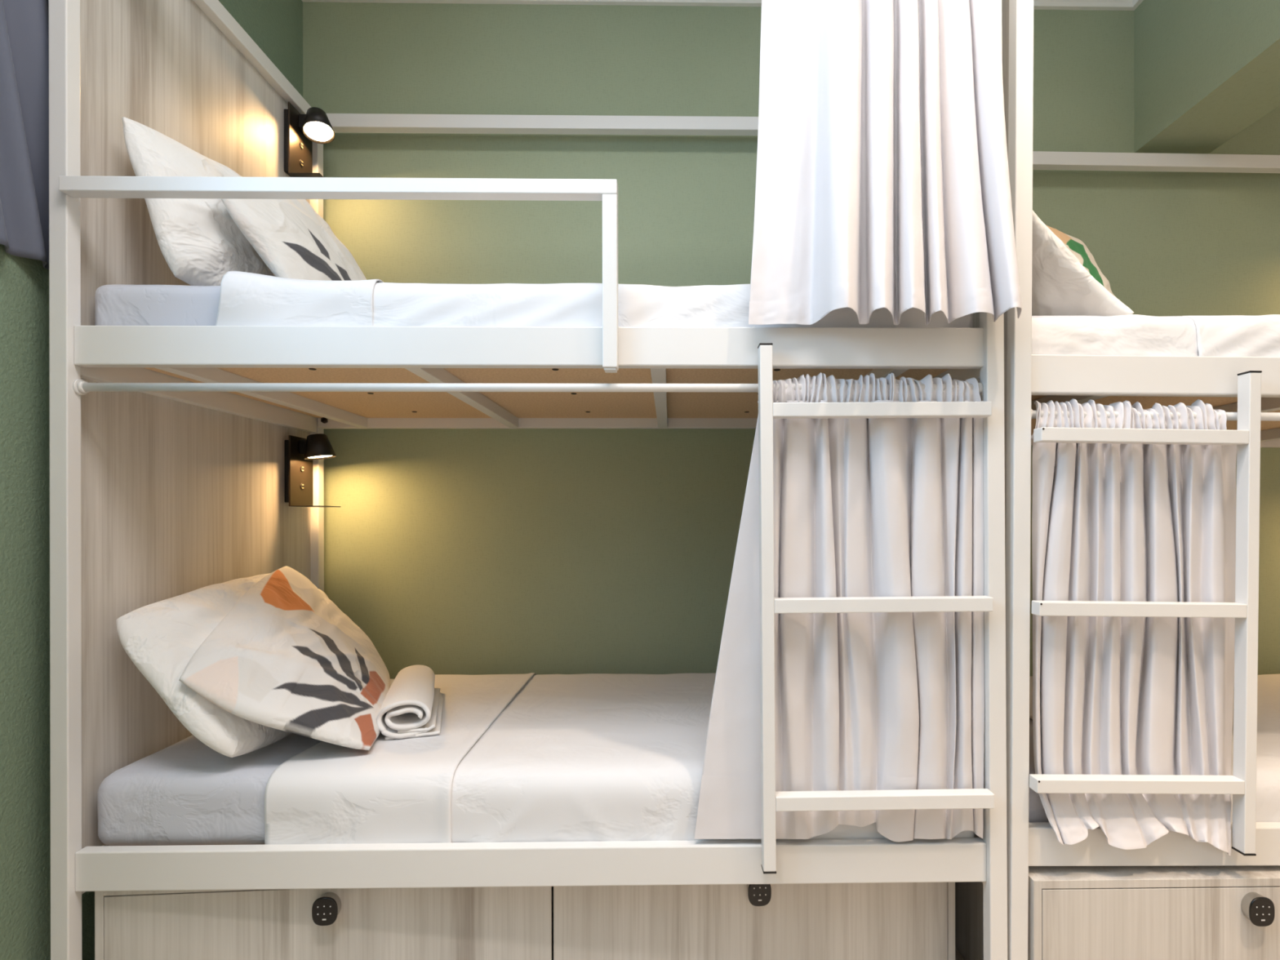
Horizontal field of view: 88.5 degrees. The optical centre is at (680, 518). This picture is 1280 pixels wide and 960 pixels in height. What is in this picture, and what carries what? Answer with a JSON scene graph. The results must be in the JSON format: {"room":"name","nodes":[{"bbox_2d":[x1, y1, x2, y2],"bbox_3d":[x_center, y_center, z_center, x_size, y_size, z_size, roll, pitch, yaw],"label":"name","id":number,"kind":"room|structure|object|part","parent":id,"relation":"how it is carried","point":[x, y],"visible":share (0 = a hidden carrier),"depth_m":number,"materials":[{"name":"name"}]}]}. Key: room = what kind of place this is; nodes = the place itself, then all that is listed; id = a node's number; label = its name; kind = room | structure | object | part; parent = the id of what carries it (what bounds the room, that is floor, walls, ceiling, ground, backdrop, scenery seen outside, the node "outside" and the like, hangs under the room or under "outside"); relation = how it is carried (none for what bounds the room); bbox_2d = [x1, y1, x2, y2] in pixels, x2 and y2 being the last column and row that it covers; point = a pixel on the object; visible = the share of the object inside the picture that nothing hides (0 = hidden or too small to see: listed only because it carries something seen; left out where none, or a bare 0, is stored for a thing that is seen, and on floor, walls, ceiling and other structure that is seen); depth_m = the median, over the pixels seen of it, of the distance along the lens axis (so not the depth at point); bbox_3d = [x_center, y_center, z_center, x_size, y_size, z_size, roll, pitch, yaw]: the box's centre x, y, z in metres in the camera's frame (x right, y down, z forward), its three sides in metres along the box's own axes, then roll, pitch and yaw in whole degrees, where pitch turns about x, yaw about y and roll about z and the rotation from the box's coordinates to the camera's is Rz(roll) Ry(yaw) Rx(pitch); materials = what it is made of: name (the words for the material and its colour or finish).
{"room":"dormitory","nodes":[
{"label":"dormitory","id":0,"kind":"room"},
{"bbox_2d":[0,0,302,959],"bbox_3d":[-1.497,-0.428,0.641,0.160,3.262,3.956,0,0,-1],"label":"wall","id":1,"kind":"structure","parent":0,"point":[276,26],"depth_m":1.44,"materials":[{"name":"green paint"}]},
{"bbox_2d":[0,0,48,269],"bbox_3d":[-1.398,-1.055,1.185,0.049,0.986,0.782,0,0,-1],"label":"window curtain","id":2,"kind":"object","parent":1,"relation":"hanging from","point":[24,24],"visible":0.41,"depth_m":1.41,"materials":[{"name":"grey fabric"}]},
{"bbox_2d":[302,1,1279,679],"bbox_3d":[0.930,-0.433,2.607,4.756,3.262,0.100,0,0,-1],"label":"wall","id":3,"kind":"structure","parent":0,"point":[454,551],"depth_m":2.54,"materials":[{"name":"green paint"}]},
{"bbox_2d":[302,0,1133,10],"bbox_3d":[0.164,-2.025,2.512,3.228,0.075,0.066,0,0,-1],"label":"trim","id":4,"kind":"structure","parent":3,"relation":"attached to","point":[1095,5],"depth_m":2.53,"materials":[{"name":"white paint"}]},
{"bbox_2d":[1132,0,1143,10],"bbox_3d":[1.775,-2.028,0.643,0.066,0.075,3.856,0,0,-1],"label":"trim","id":5,"kind":"structure","parent":3,"relation":"attached to","point":[1135,3],"depth_m":2.54,"materials":[{"name":"white paint"}]},
{"bbox_2d":[955,946,964,959],"bbox_3d":[0.865,1.248,0.628,4.956,0.100,4.056,0,0,-1],"label":"floor","id":6,"kind":"structure","parent":0,"point":[957,955],"depth_m":1.80,"materials":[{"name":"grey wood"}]},
{"bbox_2d":[94,882,955,959],"bbox_3d":[-0.341,1.008,1.897,1.966,0.386,0.806,0,0,-4],"label":"locker","id":7,"kind":"object","parent":6,"relation":"on","point":[881,921],"visible":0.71,"depth_m":1.52,"materials":[{"name":"brown wood"}]},
{"bbox_3d":[-1.313,1.010,1.840,0.018,0.386,0.780,0,0,-4],"label":"panel","id":8,"kind":"part","parent":7,"relation":"part of","materials":[{"name":"brown wood"}]},
{"bbox_3d":[-0.342,0.824,1.910,1.930,0.018,0.780,0,0,-4],"label":"panel","id":9,"kind":"part","parent":7,"relation":"part of","materials":[{"name":"brown wood"}]},
{"bbox_3d":[-0.787,1.009,1.495,0.978,0.345,0.016,0,0,-4],"label":"door","id":10,"kind":"part","parent":7,"relation":"part of","materials":[{"name":"brown wood"}]},
{"bbox_3d":[-0.341,1.192,1.911,1.930,0.018,0.778,0,0,-4],"label":"panel","id":11,"kind":"part","parent":7,"relation":"part of","materials":[{"name":"brown wood"}]},
{"bbox_3d":[0.176,1.007,1.564,0.944,0.345,0.016,0,0,-4],"label":"door","id":12,"kind":"part","parent":7,"relation":"part of","materials":[{"name":"brown wood"}]},
{"bbox_3d":[0.630,1.006,1.980,0.018,0.386,0.780,0,0,-4],"label":"panel","id":13,"kind":"part","parent":7,"relation":"part of","materials":[{"name":"brown wood"}]},
{"bbox_2d":[48,0,1007,959],"bbox_3d":[-0.328,-0.149,1.941,2.084,2.700,1.086,0,0,-1],"label":"bunk bed","id":14,"kind":"object","parent":6,"relation":"on","point":[167,443],"visible":0.67,"depth_m":1.46,"materials":[{"name":"white metal"}]},
{"bbox_3d":[-1.343,-0.147,1.433,0.039,2.700,0.035,0,0,-1],"label":"post","id":15,"kind":"part","parent":14,"relation":"part of","materials":[{"name":"white metal"}]},
{"bbox_2d":[94,284,220,325],"bbox_3d":[-0.341,-0.464,1.959,2.001,0.153,0.939,0,0,-1],"label":"mattress","id":16,"kind":"object","parent":14,"relation":"on","point":[116,304],"visible":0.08,"depth_m":1.48,"materials":[{"name":"grey fabric"}]},
{"bbox_2d":[121,116,275,285],"bbox_3d":[-1.196,-0.764,1.834,0.184,0.414,0.648,0,0,5],"label":"pillow","id":17,"kind":"object","parent":16,"relation":"on","point":[198,239],"visible":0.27,"depth_m":1.57,"materials":[{"name":"white fabric"}]},
{"bbox_2d":[215,271,973,328],"bbox_3d":[-0.196,-0.481,1.951,1.708,0.167,0.990,0,0,-1],"label":"sheet","id":18,"kind":"object","parent":16,"relation":"on","point":[246,299],"visible":0.37,"depth_m":1.48,"materials":[{"name":"white fabric"}]},
{"bbox_2d":[220,198,366,280],"bbox_3d":[-1.020,-0.765,1.831,0.269,0.425,0.498,0,0,-1],"label":"pillow","id":19,"kind":"object","parent":18,"relation":"on","point":[289,236],"visible":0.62,"depth_m":1.67,"materials":[{"name":"white fabric"}]},
{"bbox_3d":[-1.364,-0.311,1.939,0.008,2.271,0.976,0,0,-1],"label":"headboard panel","id":20,"kind":"part","parent":14,"relation":"part of","materials":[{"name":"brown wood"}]},
{"bbox_3d":[-1.349,-0.352,1.939,0.030,0.068,0.975,0,0,-1],"label":"rail","id":21,"kind":"part","parent":14,"relation":"part of","materials":[{"name":"white"}]},
{"bbox_2d":[97,679,394,845],"bbox_3d":[-0.339,0.667,1.959,2.012,0.183,0.940,0,0,-1],"label":"mattress","id":22,"kind":"object","parent":14,"relation":"on","point":[187,792],"visible":0.12,"depth_m":1.48,"materials":[{"name":"grey fabric"}]},
{"bbox_2d":[115,573,328,757],"bbox_3d":[-1.162,0.368,1.828,0.329,0.402,0.724,0,0,-1],"label":"pillow","id":23,"kind":"object","parent":22,"relation":"on","point":[160,638],"visible":0.31,"depth_m":1.53,"materials":[{"name":"white fabric"}]},
{"bbox_2d":[264,672,973,844],"bbox_3d":[-0.137,0.647,1.959,1.602,0.177,0.978,0,0,-1],"label":"sheet","id":24,"kind":"object","parent":22,"relation":"on","point":[532,757],"visible":0.7,"depth_m":1.50,"materials":[{"name":"white fabric"}]},
{"bbox_2d":[178,565,390,750],"bbox_3d":[-1.008,0.355,1.815,0.404,0.420,0.671,0,0,-13],"label":"pillow","id":25,"kind":"object","parent":24,"relation":"on","point":[285,656],"visible":0.92,"depth_m":1.64,"materials":[{"name":"fabric"}]},
{"bbox_2d":[376,664,444,740],"bbox_3d":[-0.770,0.521,1.900,0.154,0.107,0.457,0,0,-18],"label":"towel","id":26,"kind":"object","parent":24,"relation":"on","point":[412,703],"visible":1,"depth_m":1.74,"materials":[{"name":"white fabric"}]},
{"bbox_3d":[-1.353,-1.472,1.939,0.039,0.050,0.977,0,0,-1],"label":"rail","id":27,"kind":"part","parent":14,"relation":"part of","materials":[{"name":"white"}]},
{"bbox_2d":[284,102,335,177],"bbox_3d":[-1.295,-1.313,2.318,0.146,0.260,0.144,0,0,-1],"label":"reading lamp","id":28,"kind":"object","parent":14,"relation":"attached to","point":[300,131],"visible":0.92,"depth_m":2.29,"materials":[{"name":"black metal"}]},
{"bbox_3d":[-1.341,-1.305,2.317,0.006,0.244,0.144,0,0,-1],"label":"plate","id":29,"kind":"part","parent":28,"relation":"part of","materials":[{"name":"brown metal"}]},
{"bbox_2d":[299,142,303,149],"bbox_3d":[-1.337,-1.317,2.318,0.004,0.022,0.022,0,0,-1],"label":"switch","id":30,"kind":"object","parent":28,"relation":"attached to","point":[301,144],"depth_m":2.31,"materials":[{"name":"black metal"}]},
{"bbox_3d":[-1.318,-1.392,2.318,0.042,0.050,0.044,0,0,-1],"label":"swivel arm","id":31,"kind":"part","parent":28,"relation":"part of","materials":[{"name":"black metal"}]},
{"bbox_2d":[289,172,323,177],"bbox_3d":[-1.288,-1.184,2.319,0.100,0.003,0.142,0,0,-1],"label":"shelf","id":32,"kind":"object","parent":28,"relation":"attached to","point":[293,174],"depth_m":2.26,"materials":[{"name":"black metal"}]},
{"bbox_3d":[-1.272,-1.394,2.309,0.100,0.099,0.100,0,0,-1],"label":"lamp shade","id":33,"kind":"part","parent":28,"relation":"part of","materials":[{"name":"black metal"}]},
{"bbox_3d":[-1.273,-1.366,2.311,0.086,0.029,0.086,0,0,-1],"label":"bulb","id":34,"kind":"part","parent":28,"relation":"part of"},
{"bbox_2d":[284,433,340,506],"bbox_3d":[-1.294,-0.171,2.318,0.144,0.258,0.144,0,0,-1],"label":"reading lamp","id":35,"kind":"object","parent":14,"relation":"attached to","point":[300,452],"visible":1,"depth_m":2.29,"materials":[{"name":"black metal"}]},
{"bbox_3d":[-1.339,-0.164,2.317,0.006,0.244,0.144,0,0,-1],"label":"plate","id":36,"kind":"part","parent":35,"relation":"part of","materials":[{"name":"brown metal"}]},
{"bbox_3d":[-1.315,-0.251,2.318,0.042,0.050,0.044,0,0,-1],"label":"swivel arm","id":37,"kind":"part","parent":35,"relation":"part of","materials":[{"name":"black metal"}]},
{"bbox_2d":[300,465,304,471],"bbox_3d":[-1.334,-0.176,2.318,0.004,0.022,0.022,0,0,-1],"label":"switch","id":38,"kind":"object","parent":35,"relation":"attached to","point":[302,467],"depth_m":2.32,"materials":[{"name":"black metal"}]},
{"bbox_2d":[290,505,340,506],"bbox_3d":[-1.286,-0.043,2.319,0.100,0.003,0.142,0,0,-1],"label":"shelf","id":39,"kind":"object","parent":35,"relation":"attached to","point":[291,505],"depth_m":2.25,"materials":[{"name":"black metal"}]},
{"bbox_3d":[-1.273,-0.254,2.320,0.101,0.091,0.102,0,0,-1],"label":"lamp shade","id":40,"kind":"part","parent":35,"relation":"part of","materials":[{"name":"black metal"}]},
{"bbox_3d":[-1.274,-0.224,2.320,0.087,0.017,0.088,0,0,-1],"label":"bulb","id":41,"kind":"part","parent":35,"relation":"part of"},
{"bbox_3d":[-1.359,-0.147,2.447,0.039,2.700,0.040,0,0,-1],"label":"post","id":42,"kind":"part","parent":14,"relation":"part of","materials":[{"name":"white"}]},
{"bbox_3d":[-0.730,-0.716,1.422,1.186,0.032,0.034,0,0,-1],"label":"guard rail","id":43,"kind":"part","parent":14,"relation":"part of","materials":[{"name":"white metal"}]},
{"bbox_3d":[-0.322,-0.292,1.462,2.005,0.019,0.019,0,0,-1],"label":"curtain rod","id":44,"kind":"part","parent":14,"relation":"part of","materials":[{"name":"white metal"}]},
{"bbox_3d":[-0.322,-0.381,1.462,2.005,0.086,0.030,0,0,-1],"label":"rail","id":45,"kind":"part","parent":14,"relation":"part of","materials":[{"name":"white metal"}]},
{"bbox_3d":[-0.319,0.769,1.462,2.005,0.086,0.030,0,0,-1],"label":"rail","id":46,"kind":"part","parent":14,"relation":"part of","materials":[{"name":"white metal"}]},
{"bbox_3d":[-0.337,-0.381,2.454,2.005,0.086,0.034,0,0,-1],"label":"rail","id":47,"kind":"part","parent":14,"relation":"part of","materials":[{"name":"white metal"}]},
{"bbox_3d":[-0.340,-1.474,2.457,2.005,0.050,0.040,0,0,-1],"label":"rail","id":48,"kind":"part","parent":14,"relation":"part of","materials":[{"name":"white metal"}]},
{"bbox_2d":[694,372,984,841],"bbox_3d":[0.354,0.196,1.472,0.648,1.045,0.056,0,0,-1],"label":"curtain","id":49,"kind":"object","parent":14,"relation":"hanging from","point":[864,507],"visible":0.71,"depth_m":1.46,"materials":[{"name":"white fabric"}]},
{"bbox_2d":[748,0,1022,324],"bbox_3d":[0.433,-0.936,1.387,0.573,1.031,0.156,0,0,-1],"label":"curtain","id":50,"kind":"object","parent":14,"relation":"hanging from","point":[882,180],"visible":1,"depth_m":1.38,"materials":[{"name":"white fabric"}]},
{"bbox_3d":[0.691,-0.356,1.971,0.030,0.068,0.975,0,0,-1],"label":"rail","id":51,"kind":"part","parent":14,"relation":"part of","materials":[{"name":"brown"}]},
{"bbox_3d":[0.697,-0.151,1.465,0.050,2.700,0.035,0,0,-1],"label":"post","id":52,"kind":"part","parent":14,"relation":"part of","materials":[{"name":"white metal"}]},
{"bbox_2d":[955,865,1279,959],"bbox_3d":[1.760,0.995,1.843,1.980,0.404,0.826,0,0,-1],"label":"locker","id":53,"kind":"object","parent":6,"relation":"on","point":[1223,912],"visible":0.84,"depth_m":1.45,"materials":[{"name":"brown wood"}]},
{"bbox_3d":[0.779,0.997,1.841,0.018,0.404,0.800,0,0,-1],"label":"panel","id":54,"kind":"part","parent":53,"relation":"part of","materials":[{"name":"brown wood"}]},
{"bbox_3d":[1.760,0.802,1.856,1.944,0.018,0.800,0,0,-1],"label":"panel","id":55,"kind":"part","parent":53,"relation":"part of","materials":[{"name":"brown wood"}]},
{"bbox_3d":[1.280,0.996,1.457,0.968,0.362,0.016,0,0,-1],"label":"door","id":56,"kind":"part","parent":53,"relation":"part of","materials":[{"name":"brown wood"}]},
{"bbox_2d":[973,0,1279,959],"bbox_3d":[1.779,-0.095,1.974,2.103,2.566,1.086,0,0,-1],"label":"bunk bed","id":57,"kind":"object","parent":6,"relation":"on","point":[1247,388],"visible":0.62,"depth_m":1.45,"materials":[{"name":"white metal"}]},
{"bbox_3d":[0.735,-0.274,1.972,0.008,2.120,0.976,0,0,-1],"label":"headboard panel","id":58,"kind":"part","parent":57,"relation":"part of","materials":[{"name":"white wood"}]},
{"bbox_3d":[0.755,-0.101,1.466,0.039,2.566,0.035,0,0,-1],"label":"post","id":59,"kind":"part","parent":57,"relation":"part of","materials":[{"name":"white metal"}]},
{"bbox_2d":[1028,718,1048,822],"bbox_3d":[1.772,0.660,1.993,2.000,0.156,0.940,0,0,-1],"label":"mattress","id":60,"kind":"object","parent":57,"relation":"on","point":[1037,813],"visible":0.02,"depth_m":1.51,"materials":[{"name":"grey fabric"}]},
{"bbox_2d":[1029,674,1279,822],"bbox_3d":[1.890,0.659,1.992,1.740,0.174,0.965,0,0,-1],"label":"sheet","id":61,"kind":"object","parent":60,"relation":"on","point":[1268,756],"visible":0.1,"depth_m":1.66,"materials":[{"name":"white fabric"}]},
{"bbox_2d":[1031,315,1189,318],"bbox_3d":[1.770,-0.398,1.992,1.997,0.161,0.941,0,0,-1],"label":"mattress","id":62,"kind":"object","parent":57,"relation":"on","point":[1173,317],"visible":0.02,"depth_m":1.53,"materials":[{"name":"grey fabric"}]},
{"bbox_2d":[1031,314,1198,355],"bbox_3d":[0.985,-0.404,1.974,0.390,0.151,0.968,0,0,-1],"label":"sheet","id":63,"kind":"object","parent":62,"relation":"on","point":[1135,335],"visible":0.29,"depth_m":1.50,"materials":[{"name":"white fabric"}]},
{"bbox_2d":[1046,225,1116,297],"bbox_3d":[1.163,-0.685,1.971,0.419,0.406,0.135,0,0,-15],"label":"pillow","id":64,"kind":"object","parent":63,"relation":"on","point":[1077,247],"visible":0.2,"depth_m":1.97,"materials":[{"name":"fabric"}]},
{"bbox_2d":[1031,210,1133,315],"bbox_3d":[0.959,-0.618,1.721,0.252,0.265,0.309,0,0,2],"label":"pillow","id":65,"kind":"object","parent":63,"relation":"on","point":[1061,286],"visible":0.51,"depth_m":1.61,"materials":[{"name":"white fabric"}]},
{"bbox_2d":[1185,314,1279,356],"bbox_3d":[1.966,-0.408,1.991,1.584,0.154,0.974,0,0,-1],"label":"sheet","id":66,"kind":"object","parent":62,"relation":"on","point":[1223,335],"visible":0.09,"depth_m":1.50,"materials":[{"name":"white fabric"}]},
{"bbox_2d":[1031,398,1236,855],"bbox_3d":[1.032,0.237,1.469,0.492,1.016,0.087,0,0,-1],"label":"curtain","id":67,"kind":"object","parent":57,"relation":"hanging from","point":[1111,522],"visible":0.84,"depth_m":1.47,"materials":[{"name":"white fabric"}]},
{"bbox_3d":[1.782,0.739,1.495,2.025,0.086,0.030,0,0,-1],"label":"rail","id":68,"kind":"part","parent":57,"relation":"part of","materials":[{"name":"white metal"}]},
{"bbox_3d":[1.772,-0.318,2.488,2.025,0.086,0.034,0,0,-1],"label":"rail","id":69,"kind":"part","parent":57,"relation":"part of","materials":[{"name":"white metal"}]},
{"bbox_3d":[1.788,-0.318,1.495,2.025,0.086,0.030,0,0,-1],"label":"rail","id":70,"kind":"part","parent":57,"relation":"part of","materials":[{"name":"white metal"}]},
{"bbox_3d":[1.779,-1.353,2.491,2.025,0.050,0.040,0,0,-1],"label":"rail","id":71,"kind":"part","parent":57,"relation":"part of","materials":[{"name":"white metal"}]},
{"bbox_3d":[1.788,-0.229,1.495,2.025,0.019,0.019,0,0,-1],"label":"curtain rod","id":72,"kind":"part","parent":57,"relation":"part of","materials":[{"name":"white metal"}]},
{"bbox_3d":[0.858,-2.114,0.628,4.956,0.100,4.056,0,0,-1],"label":"ceiling","id":73,"kind":"structure","parent":0,"visible":0},
{"bbox_2d":[1133,0,1279,153],"bbox_3d":[1.957,-1.750,0.645,0.296,0.632,3.856,0,0,-1],"label":"beam","id":74,"kind":"structure","parent":73,"relation":"attached to","point":[1206,71],"depth_m":2.31,"materials":[{"name":"green paint"}]}
]}

